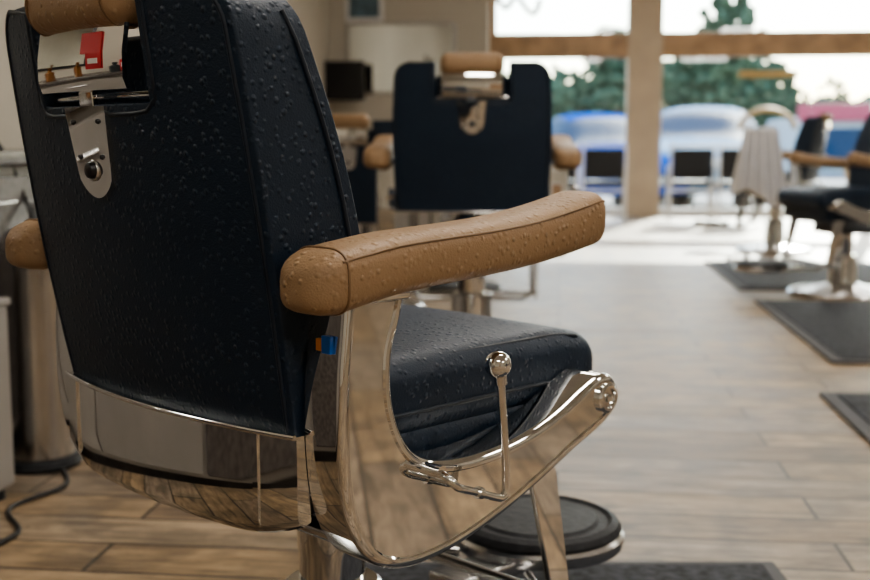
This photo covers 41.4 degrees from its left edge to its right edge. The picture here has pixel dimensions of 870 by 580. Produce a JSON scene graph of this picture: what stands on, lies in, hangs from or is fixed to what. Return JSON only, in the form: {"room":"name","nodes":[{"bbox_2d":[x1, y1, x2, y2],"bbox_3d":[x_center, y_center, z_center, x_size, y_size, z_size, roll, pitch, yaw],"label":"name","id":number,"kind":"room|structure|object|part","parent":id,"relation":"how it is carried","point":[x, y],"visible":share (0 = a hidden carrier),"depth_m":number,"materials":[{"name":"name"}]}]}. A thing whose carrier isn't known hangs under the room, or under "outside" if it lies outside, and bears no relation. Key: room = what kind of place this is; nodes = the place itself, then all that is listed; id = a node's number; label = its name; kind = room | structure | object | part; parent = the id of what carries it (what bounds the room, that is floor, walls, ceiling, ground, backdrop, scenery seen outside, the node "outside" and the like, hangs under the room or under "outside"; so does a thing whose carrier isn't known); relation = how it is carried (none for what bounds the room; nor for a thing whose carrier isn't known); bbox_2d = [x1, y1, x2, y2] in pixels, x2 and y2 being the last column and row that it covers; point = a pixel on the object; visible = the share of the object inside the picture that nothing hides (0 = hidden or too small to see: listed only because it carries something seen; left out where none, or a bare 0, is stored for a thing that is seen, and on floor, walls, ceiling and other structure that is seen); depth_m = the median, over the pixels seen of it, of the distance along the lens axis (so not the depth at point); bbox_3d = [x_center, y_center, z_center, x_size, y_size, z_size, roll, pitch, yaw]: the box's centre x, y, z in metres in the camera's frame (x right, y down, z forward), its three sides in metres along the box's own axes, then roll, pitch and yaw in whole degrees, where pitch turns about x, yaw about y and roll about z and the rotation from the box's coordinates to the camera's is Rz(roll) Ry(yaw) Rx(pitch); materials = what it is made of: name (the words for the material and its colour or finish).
{"room":"salon","nodes":[
{"label":"salon","id":0,"kind":"room"},
{"bbox_2d":[0,0,330,149],"bbox_3d":[-1.360,-1.389,5.500,0.120,3.100,17.900,1,7,6],"label":"wall","id":1,"kind":"structure","parent":0,"point":[314,15],"depth_m":4.07,"materials":[{"name":"beige paint"}]},
{"bbox_2d":[330,0,488,128],"bbox_3d":[-0.208,-1.885,9.494,1.299,3.099,0.150,1,7,6],"label":"wall","id":2,"kind":"structure","parent":0,"point":[471,17],"depth_m":9.37,"materials":[{"name":"beige paint"}]},
{"bbox_2d":[324,61,364,100],"bbox_3d":[-0.716,-1.698,9.370,0.322,0.314,0.249,1,7,6],"label":"television","id":3,"kind":"object","parent":2,"relation":"attached to","point":[344,80],"visible":0.88,"depth_m":9.25,"materials":[{"name":"plastic"}]},
{"bbox_2d":[345,0,383,21],"bbox_3d":[-0.577,-2.349,9.385,0.314,0.314,0.029,1,7,6],"label":"picture frame","id":4,"kind":"object","parent":2,"relation":"attached to","point":[355,10],"visible":1,"depth_m":9.38,"materials":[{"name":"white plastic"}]},
{"bbox_2d":[349,0,378,17],"bbox_3d":[-0.578,-2.348,9.373,0.248,0.248,0.006,1,7,6],"label":"print","id":5,"kind":"object","parent":4,"relation":"attached to","point":[357,8],"depth_m":9.38},
{"bbox_2d":[345,22,456,94],"bbox_3d":[-0.277,-1.894,9.408,0.917,0.578,0.028,1,7,6],"label":"wall mirror","id":6,"kind":"object","parent":2,"relation":"attached to","point":[383,47],"depth_m":9.39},
{"bbox_2d":[0,216,869,579],"bbox_3d":[2.430,0.246,5.314,7.700,0.100,18.150,1,7,6],"label":"floor","id":7,"kind":"structure","parent":0,"point":[719,441],"depth_m":3.25,"materials":[{"name":"brown wood"}]},
{"bbox_2d":[0,297,14,499],"bbox_3d":[-1.115,0.281,2.643,0.139,0.489,0.360,1,7,6],"label":"cart","id":8,"kind":"object","parent":7,"relation":"on","point":[7,475],"visible":1,"depth_m":2.77,"materials":[{"name":"laminate"}]},
{"bbox_2d":[0,150,35,235],"bbox_3d":[-1.352,0.042,3.143,0.400,0.839,9.160,1,7,6],"label":"station","id":9,"kind":"object","parent":7,"relation":"on","point":[13,210],"visible":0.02,"depth_m":3.17,"materials":[{"name":"laminate"}]},
{"bbox_3d":[-1.163,-0.233,3.088,0.011,0.012,0.160,1,7,6],"label":"door handle","id":10,"kind":"part","parent":9,"relation":"part of","materials":[{"name":"silver metal"}]},
{"bbox_2d":[0,150,26,165],"bbox_3d":[-1.352,-0.355,3.094,0.400,0.039,9.160,1,7,6],"label":"countertop","id":11,"kind":"structure","parent":9,"relation":"on","point":[7,157],"depth_m":3.13,"materials":[{"name":"stone"}]},
{"bbox_2d":[0,143,36,218],"bbox_3d":[-1.206,-0.175,3.251,0.220,0.667,0.131,1,7,6],"label":"power cable","id":12,"kind":"object","parent":9,"relation":"attached to","point":[32,213],"visible":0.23,"depth_m":3.23,"materials":[{"name":"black plastic"}]},
{"bbox_2d":[0,467,69,545],"bbox_3d":[-0.963,0.513,2.709,0.086,0.012,0.654,0,7,-2],"label":"extension cord","id":13,"kind":"object","parent":7,"relation":"on","point":[9,516],"visible":1,"depth_m":2.74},
{"bbox_2d":[0,228,81,474],"bbox_3d":[-1.063,0.150,3.062,0.220,0.645,0.220,1,7,6],"label":"trash can","id":14,"kind":"object","parent":7,"relation":"on","point":[42,441],"visible":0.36,"depth_m":2.99,"materials":[{"name":"silver metal"}]},
{"bbox_3d":[-1.063,-0.140,3.026,0.186,0.060,0.186,1,7,6],"label":"lid","id":15,"kind":"part","parent":14,"relation":"part of","materials":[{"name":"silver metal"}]},
{"bbox_2d":[332,114,423,306],"bbox_3d":[-0.329,-0.415,6.126,0.773,1.010,1.081,1,7,10],"label":"barber chair","id":16,"kind":"object","parent":7,"relation":"on","point":[354,135],"visible":0.09,"depth_m":5.61,"materials":[{"name":"silver metal"}]},
{"bbox_2d":[332,114,369,128],"bbox_3d":[-0.424,-0.817,5.579,0.214,0.072,0.068,1,7,10],"label":"cushion","id":17,"kind":"object","parent":16,"relation":"on","point":[342,121],"depth_m":5.55,"materials":[{"name":"beige leather"}]},
{"bbox_3d":[-0.426,-0.746,5.577,0.204,0.076,0.020,1,7,10],"label":"headrest plate","id":18,"kind":"part","parent":16,"relation":"part of","materials":[{"name":"silver metal"}]},
{"bbox_3d":[-0.421,-0.708,5.610,0.240,0.010,0.010,1,7,10],"label":"headrest rod","id":19,"kind":"part","parent":16,"relation":"part of","materials":[{"name":"silver metal"}]},
{"bbox_3d":[-0.406,-0.581,5.710,0.546,0.513,0.232,1,7,10],"label":"backrest","id":20,"kind":"part","parent":16,"relation":"part of","materials":[{"name":"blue leather"}]},
{"bbox_2d":[363,52,581,316],"bbox_3d":[0.150,-0.280,4.413,0.773,1.165,1.081,0,7,2],"label":"barber chair","id":21,"kind":"object","parent":7,"relation":"on","point":[472,139],"visible":0.69,"depth_m":3.92,"materials":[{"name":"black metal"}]},
{"bbox_3d":[-0.195,-0.507,4.184,0.093,0.120,0.495,0,7,2],"label":"armrest","id":22,"kind":"part","parent":21,"relation":"part of","materials":[{"name":"beige leather"}]},
{"bbox_3d":[-0.165,-0.306,4.283,0.063,0.339,0.521,0,7,2],"label":"frame","id":23,"kind":"part","parent":21,"relation":"part of","materials":[{"name":"silver metal"}]},
{"bbox_3d":[0.126,0.008,4.834,0.316,0.032,0.316,0,7,2],"label":"footrest plate","id":24,"kind":"part","parent":21,"relation":"part of","materials":[{"name":"silver metal"}]},
{"bbox_3d":[0.125,-0.653,3.856,0.032,0.055,0.014,0,7,2],"label":"headrest stem","id":25,"kind":"part","parent":21,"relation":"part of","materials":[{"name":"silver metal"}]},
{"bbox_2d":[440,52,503,73],"bbox_3d":[0.125,-0.758,3.848,0.214,0.072,0.068,0,7,2],"label":"cushion","id":26,"kind":"object","parent":21,"relation":"on","point":[469,62],"depth_m":3.82,"materials":[{"name":"beige leather"}]},
{"bbox_3d":[0.125,-0.559,3.869,0.021,0.021,0.011,0,7,2],"label":"bracket knob","id":27,"kind":"part","parent":21,"relation":"part of","materials":[{"name":"metal"}]},
{"bbox_3d":[0.128,-0.522,3.980,0.546,0.513,0.232,0,7,2],"label":"backrest","id":28,"kind":"part","parent":21,"relation":"part of","materials":[{"name":"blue leather"}]},
{"bbox_3d":[0.126,-0.649,3.879,0.240,0.010,0.010,0,7,2],"label":"headrest rod","id":29,"kind":"part","parent":21,"relation":"part of","materials":[{"name":"silver metal"}]},
{"bbox_3d":[0.124,-0.687,3.846,0.204,0.076,0.020,0,7,2],"label":"headrest plate","id":30,"kind":"part","parent":21,"relation":"part of","materials":[{"name":"silver metal"}]},
{"bbox_3d":[0.440,-0.304,4.262,0.063,0.339,0.521,0,7,2],"label":"frame","id":31,"kind":"part","parent":21,"relation":"part of","materials":[{"name":"silver metal"}]},
{"bbox_3d":[0.465,-0.504,4.161,0.093,0.120,0.495,0,7,2],"label":"armrest","id":32,"kind":"part","parent":21,"relation":"part of","materials":[{"name":"beige leather"}]},
{"bbox_3d":[0.511,-0.366,4.204,0.033,0.033,0.033,0,7,2],"label":"lever knob","id":33,"kind":"part","parent":21,"relation":"part of","materials":[{"name":"silver metal"}]},
{"bbox_2d":[551,143,578,190],"bbox_3d":[1.399,-1.250,13.252,0.509,0.882,0.483,1,7,6],"label":"chair","id":34,"kind":"object","parent":7,"relation":"on","point":[572,173],"visible":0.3,"depth_m":13.01,"materials":[{"name":"silver metal"}]},
{"bbox_3d":[1.401,-1.238,13.275,0.440,0.060,0.440,1,7,6],"label":"seat","id":35,"kind":"part","parent":34,"relation":"part of","materials":[{"name":"white rubber"}]},
{"bbox_3d":[1.612,-1.220,13.019,0.032,0.882,0.063,-1,7,-9],"label":"frame","id":36,"kind":"part","parent":34,"relation":"part of","materials":[{"name":"white metal"}]},
{"bbox_2d":[366,561,786,579],"bbox_3d":[0.210,0.614,1.870,0.960,0.018,0.960,0,7,0],"label":"floor mat","id":37,"kind":"object","parent":7,"relation":"on","point":[608,570],"visible":0.49,"depth_m":2.27,"materials":[{"name":"rubber"}]},
{"bbox_2d":[5,0,623,579],"bbox_3d":[-0.054,0.101,1.778,0.773,1.060,1.081,7,10,45],"label":"barber chair","id":38,"kind":"object","parent":37,"relation":"on","point":[233,349],"visible":1,"depth_m":1.36,"materials":[{"name":"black leather"}]},
{"bbox_3d":[-0.442,-0.110,1.842,0.093,0.120,0.495,7,10,45],"label":"armrest","id":39,"kind":"part","parent":38,"relation":"part of","materials":[{"name":"beige leather"}]},
{"bbox_3d":[-0.370,0.096,1.901,0.521,0.339,0.063,-7,10,-45],"label":"frame","id":40,"kind":"part","parent":38,"relation":"part of","materials":[{"name":"silver metal"}]},
{"bbox_2d":[28,0,137,34],"bbox_3d":[-0.414,-0.344,1.371,0.214,0.072,0.068,7,10,45],"label":"cushion","id":41,"kind":"object","parent":38,"relation":"on","point":[47,17],"depth_m":1.33,"materials":[{"name":"beige leather"}]},
{"bbox_3d":[-0.422,-0.273,1.372,0.204,0.076,0.020,7,10,45],"label":"headrest plate","id":42,"kind":"part","parent":38,"relation":"part of","materials":[{"name":"silver metal"}]},
{"bbox_3d":[-0.418,-0.240,1.380,0.014,0.055,0.032,-7,10,-45],"label":"headrest stem","id":43,"kind":"part","parent":38,"relation":"part of","materials":[{"name":"silver metal"}]},
{"bbox_3d":[-0.417,-0.145,1.393,0.011,0.021,0.021,-7,10,-45],"label":"bracket knob","id":44,"kind":"part","parent":38,"relation":"part of","materials":[{"name":"metal"}]},
{"bbox_2d":[89,160,99,180],"bbox_3d":[-0.415,-0.145,1.395,0.004,0.027,0.027,-7,10,-45],"label":"washer","id":45,"kind":"object","parent":38,"relation":"in","point":[94,165],"depth_m":1.39,"materials":[{"name":"silver metal"}]},
{"bbox_3d":[-0.402,-0.234,1.397,0.010,0.010,0.240,-7,10,-45],"label":"headrest rod","id":46,"kind":"part","parent":38,"relation":"part of","materials":[{"name":"silver metal"}]},
{"bbox_3d":[-0.342,-0.104,1.473,0.232,0.513,0.546,-7,10,-45],"label":"backrest","id":47,"kind":"part","parent":38,"relation":"part of","materials":[{"name":"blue leather"}]},
{"bbox_3d":[0.025,-0.052,1.379,0.093,0.120,0.495,7,10,45],"label":"armrest","id":48,"kind":"part","parent":38,"relation":"part of","materials":[{"name":"beige leather"}]},
{"bbox_3d":[0.058,0.148,1.477,0.521,0.339,0.063,-7,10,-45],"label":"frame","id":49,"kind":"part","parent":38,"relation":"part of","materials":[{"name":"silver metal"}]},
{"bbox_3d":[0.046,0.182,1.380,0.030,0.162,0.106,7,10,45],"label":"recline lever","id":50,"kind":"part","parent":38,"relation":"part of","materials":[{"name":"silver metal"}]},
{"bbox_3d":[0.090,0.479,1.981,0.210,0.025,0.080,-7,10,-45],"label":"footrest arm","id":51,"kind":"part","parent":38,"relation":"part of","materials":[{"name":"silver metal"}]},
{"bbox_2d":[390,304,591,433],"bbox_3d":[-0.120,0.096,1.722,0.508,0.120,0.536,-7,10,-45],"label":"seat cushion","id":52,"kind":"object","parent":38,"relation":"on","point":[440,383],"depth_m":1.55,"materials":[{"name":"black leather"}]},
{"bbox_3d":[0.076,0.090,1.384,0.033,0.033,0.033,-7,10,-45],"label":"lever knob","id":53,"kind":"part","parent":38,"relation":"part of","materials":[{"name":"silver metal"}]},
{"bbox_3d":[0.189,0.451,2.120,0.316,0.032,0.316,-7,10,-45],"label":"footrest plate","id":54,"kind":"part","parent":38,"relation":"part of","materials":[{"name":"silver metal"}]},
{"bbox_2d":[581,143,626,221],"bbox_3d":[1.931,-1.242,13.195,0.509,0.882,0.483,1,7,6],"label":"chair","id":55,"kind":"object","parent":7,"relation":"on","point":[599,163],"visible":0.96,"depth_m":12.96,"materials":[{"name":"silver metal"}]},
{"bbox_3d":[1.672,-1.220,13.012,0.032,0.882,0.063,3,8,22],"label":"frame","id":56,"kind":"part","parent":55,"relation":"part of","materials":[{"name":"white plastic"}]},
{"bbox_3d":[1.955,-1.215,13.420,0.480,0.024,0.023,1,7,6],"label":"rail","id":57,"kind":"part","parent":55,"relation":"part of","materials":[{"name":"white plastic"}]},
{"bbox_3d":[1.908,-1.122,12.991,0.480,0.028,0.027,1,7,6],"label":"rail","id":58,"kind":"part","parent":55,"relation":"part of","materials":[{"name":"white plastic"}]},
{"bbox_3d":[1.934,-1.230,13.218,0.440,0.060,0.440,1,7,6],"label":"seat","id":59,"kind":"part","parent":55,"relation":"part of","materials":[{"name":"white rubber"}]},
{"bbox_3d":[1.909,-1.619,12.939,0.480,0.028,0.027,1,7,6],"label":"rail","id":60,"kind":"part","parent":55,"relation":"part of","materials":[{"name":"white plastic"}]},
{"bbox_3d":[2.172,-1.111,13.203,0.028,0.619,0.433,1,7,6],"label":"leg","id":61,"kind":"part","parent":55,"relation":"part of","materials":[{"name":"white plastic"}]},
{"bbox_3d":[2.145,-1.213,12.961,0.032,0.882,0.063,-1,7,-9],"label":"frame","id":62,"kind":"part","parent":55,"relation":"part of","materials":[{"name":"white plastic"}]},
{"bbox_2d":[624,0,663,216],"bbox_3d":[2.557,-2.457,14.087,0.420,3.098,0.250,1,7,6],"label":"window post","id":63,"kind":"object","parent":7,"relation":"on","point":[645,18],"visible":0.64,"depth_m":13.99,"materials":[{"name":"paint"}]},
{"bbox_2d":[665,143,715,220],"bbox_3d":[2.926,-1.241,13.187,0.509,0.882,0.483,1,7,6],"label":"chair","id":64,"kind":"object","parent":7,"relation":"on","point":[687,163],"visible":1,"depth_m":12.96,"materials":[{"name":"silver metal"}]},
{"bbox_3d":[2.689,-1.117,13.247,0.028,0.619,0.433,1,7,6],"label":"leg","id":65,"kind":"part","parent":64,"relation":"part of","materials":[{"name":"white plastic"}]},
{"bbox_3d":[2.667,-1.219,13.005,0.032,0.882,0.063,3,8,22],"label":"frame","id":66,"kind":"part","parent":64,"relation":"part of","materials":[{"name":"white plastic"}]},
{"bbox_3d":[2.950,-1.214,13.413,0.480,0.024,0.023,1,7,6],"label":"rail","id":67,"kind":"part","parent":64,"relation":"part of","materials":[{"name":"white plastic"}]},
{"bbox_3d":[2.902,-1.121,12.984,0.480,0.028,0.027,1,7,6],"label":"rail","id":68,"kind":"part","parent":64,"relation":"part of","materials":[{"name":"white plastic"}]},
{"bbox_3d":[2.929,-1.230,13.210,0.440,0.060,0.440,1,7,6],"label":"seat","id":69,"kind":"part","parent":64,"relation":"part of","materials":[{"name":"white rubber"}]},
{"bbox_3d":[2.904,-1.618,12.932,0.480,0.028,0.027,1,7,6],"label":"rail","id":70,"kind":"part","parent":64,"relation":"part of","materials":[{"name":"white plastic"}]},
{"bbox_3d":[3.167,-1.111,13.196,0.028,0.619,0.433,1,7,6],"label":"leg","id":71,"kind":"part","parent":64,"relation":"part of","materials":[{"name":"white plastic"}]},
{"bbox_3d":[3.140,-1.212,12.954,0.032,0.882,0.063,-1,7,-9],"label":"frame","id":72,"kind":"part","parent":64,"relation":"part of","materials":[{"name":"white plastic"}]},
{"bbox_2d":[606,208,784,216],"bbox_3d":[3.899,-0.950,14.122,6.500,0.099,0.120,1,7,6],"label":"trim","id":73,"kind":"structure","parent":7,"relation":"on","point":[695,212],"depth_m":14.13,"materials":[{"name":"white plastic"}]},
{"bbox_2d":[708,143,763,222],"bbox_3d":[3.391,-1.210,12.938,0.509,0.882,0.483,0,7,0],"label":"chair","id":74,"kind":"object","parent":7,"relation":"on","point":[726,168],"visible":0.42,"depth_m":12.71,"materials":[{"name":"silver metal"}]},
{"bbox_3d":[3.151,-1.083,12.974,0.028,0.619,0.433,0,7,0],"label":"leg","id":75,"kind":"part","parent":74,"relation":"part of","materials":[{"name":"white plastic"}]},
{"bbox_3d":[3.151,-1.185,12.730,0.032,0.882,0.063,2,7,16],"label":"frame","id":76,"kind":"part","parent":74,"relation":"part of","materials":[{"name":"white plastic"}]},
{"bbox_3d":[3.391,-1.198,12.961,0.440,0.060,0.440,0,7,0],"label":"seat","id":77,"kind":"part","parent":74,"relation":"part of","materials":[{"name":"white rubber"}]},
{"bbox_3d":[3.389,-1.587,12.681,0.480,0.028,0.027,0,7,0],"label":"rail","id":78,"kind":"part","parent":74,"relation":"part of","materials":[{"name":"white plastic"}]},
{"bbox_3d":[3.631,-1.082,12.970,0.028,0.619,0.433,0,7,0],"label":"leg","id":79,"kind":"part","parent":74,"relation":"part of","materials":[{"name":"white plastic"}]},
{"bbox_3d":[3.627,-1.184,12.727,0.032,0.882,0.063,-2,7,-15],"label":"frame","id":80,"kind":"part","parent":74,"relation":"part of","materials":[{"name":"white plastic"}]},
{"bbox_2d":[692,112,832,254],"bbox_3d":[2.667,-0.882,9.437,1.081,1.120,0.773,4,8,30],"label":"barber chair","id":81,"kind":"object","parent":7,"relation":"on","point":[811,139],"visible":0.52,"depth_m":9.20,"materials":[{"name":"black leather"}]},
{"bbox_3d":[2.318,-0.544,9.638,0.316,0.032,0.316,4,8,30],"label":"footrest plate","id":82,"kind":"part","parent":81,"relation":"part of","materials":[{"name":"silver metal"}]},
{"bbox_3d":[2.480,-0.527,9.581,0.210,0.025,0.080,4,8,30],"label":"footrest arm","id":83,"kind":"part","parent":81,"relation":"part of","materials":[{"name":"silver metal"}]},
{"bbox_2d":[729,126,786,207],"bbox_3d":[2.495,-0.946,8.845,0.445,0.626,0.153,0,7,-4],"label":"cape","id":84,"kind":"object","parent":81,"relation":"hanging from","point":[759,168],"visible":0.97,"depth_m":8.81,"materials":[{"name":"white fabric"}]},
{"bbox_2d":[731,171,789,183],"bbox_3d":[2.738,-0.917,9.383,0.508,0.120,0.536,4,8,30],"label":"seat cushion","id":85,"kind":"object","parent":81,"relation":"on","point":[787,173],"depth_m":9.06,"materials":[{"name":"leather"}]},
{"bbox_3d":[2.630,-0.860,9.100,0.521,0.339,0.063,4,8,30],"label":"frame","id":86,"kind":"part","parent":81,"relation":"part of","materials":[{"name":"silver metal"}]},
{"bbox_3d":[2.681,-1.062,9.013,0.495,0.120,0.093,4,8,30],"label":"armrest","id":87,"kind":"part","parent":81,"relation":"part of","materials":[{"name":"beige leather"}]},
{"bbox_3d":[3.009,-1.125,9.198,0.232,0.513,0.546,4,8,30],"label":"backrest","id":88,"kind":"part","parent":81,"relation":"part of","materials":[{"name":"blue leather"}]},
{"bbox_2d":[819,113,831,121],"bbox_3d":[3.098,-1.367,9.117,0.068,0.072,0.214,4,8,30],"label":"cushion","id":89,"kind":"object","parent":81,"relation":"on","point":[827,116],"depth_m":9.04,"materials":[{"name":"beige leather"}]},
{"bbox_3d":[3.107,-1.297,9.120,0.020,0.076,0.204,4,8,30],"label":"headrest plate","id":90,"kind":"part","parent":81,"relation":"part of","materials":[{"name":"silver metal"}]},
{"bbox_2d":[704,261,869,290],"bbox_3d":[2.799,-0.099,7.604,1.800,0.018,1.700,1,7,6],"label":"floor mat","id":91,"kind":"object","parent":7,"relation":"on","point":[740,280],"visible":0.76,"depth_m":7.44,"materials":[{"name":"rubber"}]},
{"bbox_2d":[733,114,869,300],"bbox_3d":[2.220,-0.511,6.572,1.081,1.090,0.773,-1,7,-10],"label":"barber chair","id":92,"kind":"object","parent":7,"relation":"on","point":[842,212],"visible":1,"depth_m":6.50,"materials":[{"name":"silver metal"}]},
{"bbox_3d":[1.851,-0.126,6.515,0.316,0.032,0.316,-1,7,-10],"label":"footrest plate","id":93,"kind":"part","parent":92,"relation":"part of","materials":[{"name":"silver metal"}]},
{"bbox_3d":[2.013,-0.123,6.575,0.210,0.025,0.080,-1,7,-10],"label":"footrest arm","id":94,"kind":"part","parent":92,"relation":"part of","materials":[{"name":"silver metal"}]},
{"bbox_3d":[2.303,-0.554,6.883,0.521,0.339,0.063,-1,7,-10],"label":"frame","id":95,"kind":"part","parent":92,"relation":"part of","materials":[{"name":"silver metal"}]},
{"bbox_3d":[2.372,-0.769,6.896,0.495,0.120,0.093,-1,7,-10],"label":"armrest","id":96,"kind":"part","parent":92,"relation":"part of","materials":[{"name":"beige leather"}]},
{"bbox_2d":[777,185,869,208],"bbox_3d":[2.306,-0.537,6.576,0.508,0.120,0.536,-1,7,-10],"label":"seat cushion","id":97,"kind":"object","parent":92,"relation":"on","point":[819,196],"depth_m":6.36,"materials":[{"name":"black leather"}]},
{"bbox_3d":[2.408,-0.481,6.291,0.521,0.339,0.063,-1,7,-10],"label":"frame","id":98,"kind":"part","parent":92,"relation":"part of","materials":[{"name":"silver metal"}]},
{"bbox_3d":[2.615,-0.772,6.601,0.232,0.513,0.546,-1,7,-10],"label":"backrest","id":99,"kind":"part","parent":92,"relation":"part of","materials":[{"name":"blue leather"}]},
{"bbox_3d":[2.487,-0.689,6.251,0.495,0.120,0.093,-1,7,-10],"label":"armrest","id":100,"kind":"part","parent":92,"relation":"part of","materials":[{"name":"beige leather"}]},
{"bbox_2d":[754,300,869,363],"bbox_3d":[2.610,0.182,5.348,1.900,0.018,1.850,1,7,6],"label":"floor mat","id":101,"kind":"object","parent":7,"relation":"on","point":[839,331],"visible":1,"depth_m":5.43,"materials":[{"name":"rubber"}]},
{"bbox_2d":[819,392,869,442],"bbox_3d":[2.068,0.422,3.414,1.600,0.018,0.950,1,7,6],"label":"floor mat","id":102,"kind":"object","parent":7,"relation":"on","point":[854,408],"visible":1,"depth_m":3.71,"materials":[{"name":"rubber"}]},
{"bbox_2d":[824,128,860,168],"bbox_3d":[17.747,-4.921,39.977,9.500,1.400,0.120,1,7,6],"label":"glazing","id":103,"kind":"object","parent":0,"point":[840,142],"depth_m":40.27,"materials":[{"name":"blue glass"}]},
{"bbox_3d":[0.171,-2.489,14.344,1.000,3.100,0.150,1,7,6],"label":"wall","id":104,"kind":"structure","parent":0,"visible":0},
{"bbox_2d":[489,0,496,33],"bbox_3d":[0.698,-2.466,14.284,0.120,2.870,0.120,1,7,6],"label":"trim","id":105,"kind":"structure","parent":104,"relation":"attached to","point":[492,3],"depth_m":14.12,"materials":[{"name":"brown wood"}]},
{"bbox_2d":[489,30,869,58],"bbox_3d":[3.899,-2.964,13.872,6.500,0.300,0.140,1,7,6],"label":"window frame","id":106,"kind":"structure","parent":104,"relation":"attached to","point":[815,43],"depth_m":13.88,"materials":[{"name":"brown wood"}]},
{"label":"outside","id":107,"kind":"structure","parent":0,"visible":0},
{"bbox_2d":[599,175,845,208],"bbox_3d":[17.869,-7.840,71.475,140.000,0.120,113.190,1,7,6],"label":"parking lot","id":108,"kind":"structure","parent":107,"point":[726,201],"depth_m":22.05,"materials":[{"name":"concrete"}]},
{"bbox_2d":[501,62,577,114],"bbox_3d":[4.772,-9.048,59.363,5.646,5.271,3.981,0,7,2],"label":"tree","id":109,"kind":"object","parent":108,"relation":"on","point":[554,67],"visible":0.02,"depth_m":58.21,"materials":[{"name":"green plant"}]},
{"bbox_2d":[552,67,625,116],"bbox_3d":[7.044,-9.086,59.243,6.097,5.374,5.062,2,7,13],"label":"tree","id":110,"kind":"object","parent":108,"relation":"on","point":[585,103],"visible":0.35,"depth_m":57.48,"materials":[{"name":"green plant"}]},
{"bbox_2d":[551,25,674,114],"bbox_3d":[7.833,-8.571,51.030,5.661,6.372,3.525,1,7,6],"label":"tree","id":111,"kind":"object","parent":108,"relation":"on","point":[610,86],"visible":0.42,"depth_m":50.83,"materials":[{"name":"green plant"}]},
{"bbox_2d":[552,113,695,207],"bbox_3d":[2.655,-2.060,18.285,2.162,1.516,4.525,-1,7,-8],"label":"car","id":112,"kind":"object","parent":108,"relation":"on","point":[587,128],"visible":0.18,"depth_m":17.45,"materials":[{"name":"blue paint"}]},
{"bbox_2d":[620,174,672,185],"bbox_3d":[2.967,-1.539,16.148,0.775,0.163,0.071,-1,7,-8],"label":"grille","id":113,"kind":"object","parent":112,"relation":"attached to","point":[662,176],"depth_m":16.15,"materials":[{"name":"rubber"}]},
{"bbox_2d":[611,58,704,111],"bbox_3d":[11.418,-9.967,62.689,7.518,6.272,5.025,1,7,6],"label":"tree","id":114,"kind":"object","parent":108,"relation":"on","point":[674,101],"visible":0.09,"depth_m":61.22,"materials":[{"name":"green plant"}]},
{"bbox_2d":[663,59,702,110],"bbox_3d":[15.107,-10.909,70.066,5.226,6.317,5.354,-4,8,-29],"label":"tree","id":115,"kind":"object","parent":108,"relation":"on","point":[684,102],"visible":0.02,"depth_m":68.23,"materials":[{"name":"green plant"}]},
{"bbox_2d":[612,106,757,207],"bbox_3d":[4.228,-2.148,18.505,2.332,1.635,4.880,3,8,20],"label":"car","id":116,"kind":"object","parent":108,"relation":"on","point":[695,125],"visible":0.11,"depth_m":17.65,"materials":[{"name":"silver paint"}]},
{"bbox_2d":[552,94,869,119],"bbox_3d":[17.814,-12.793,89.715,52.986,4.944,3.279,1,7,6],"label":"hedge","id":117,"kind":"object","parent":108,"relation":"on","point":[866,99],"visible":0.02,"depth_m":87.97,"materials":[{"name":"green plant"}]},
{"bbox_2d":[669,0,771,117],"bbox_3d":[13.352,-9.868,53.212,4.659,8.408,5.473,-1,7,-10],"label":"tree","id":118,"kind":"object","parent":108,"relation":"on","point":[718,78],"visible":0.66,"depth_m":52.67,"materials":[{"name":"green plant"}]},
{"bbox_2d":[727,57,798,127],"bbox_3d":[17.111,-10.691,63.434,5.692,7.520,5.650,3,8,26],"label":"tree","id":119,"kind":"object","parent":108,"relation":"on","point":[770,86],"visible":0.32,"depth_m":62.26,"materials":[{"name":"green plant"}]},
{"bbox_2d":[741,79,810,127],"bbox_3d":[20.833,-10.729,70.939,5.588,5.748,4.944,-2,7,-14],"label":"tree","id":120,"kind":"object","parent":108,"relation":"on","point":[794,97],"visible":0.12,"depth_m":69.78,"materials":[{"name":"green plant"}]},
{"bbox_2d":[767,117,863,174],"bbox_3d":[18.424,-5.378,42.928,10.800,2.020,6.000,1,7,6],"label":"building","id":121,"kind":"structure","parent":108,"relation":"on","point":[788,137],"depth_m":41.18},
{"bbox_2d":[797,103,869,120],"bbox_3d":[18.083,-6.143,39.677,10.800,0.600,0.300,1,7,6],"label":"sign band","id":122,"kind":"object","parent":121,"relation":"attached to","point":[839,111],"visible":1,"depth_m":39.96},
{"bbox_2d":[794,75,854,116],"bbox_3d":[25.451,-11.496,77.111,6.076,5.751,4.856,1,7,6],"label":"tree","id":123,"kind":"object","parent":108,"relation":"on","point":[836,98],"visible":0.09,"depth_m":76.15,"materials":[{"name":"green plant"}]},
{"bbox_3d":[4.009,-1.905,13.985,2.497,1.830,0.008,1,7,6],"label":"window","id":124,"kind":"structure","parent":0,"visible":0},
{"bbox_2d":[497,0,798,129],"bbox_3d":[2.528,-2.884,13.989,3.711,1.852,0.060,1,7,6],"label":"decal","id":125,"kind":"object","parent":124,"relation":"attached to","point":[742,74],"visible":1,"depth_m":13.89,"materials":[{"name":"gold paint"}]}
]}

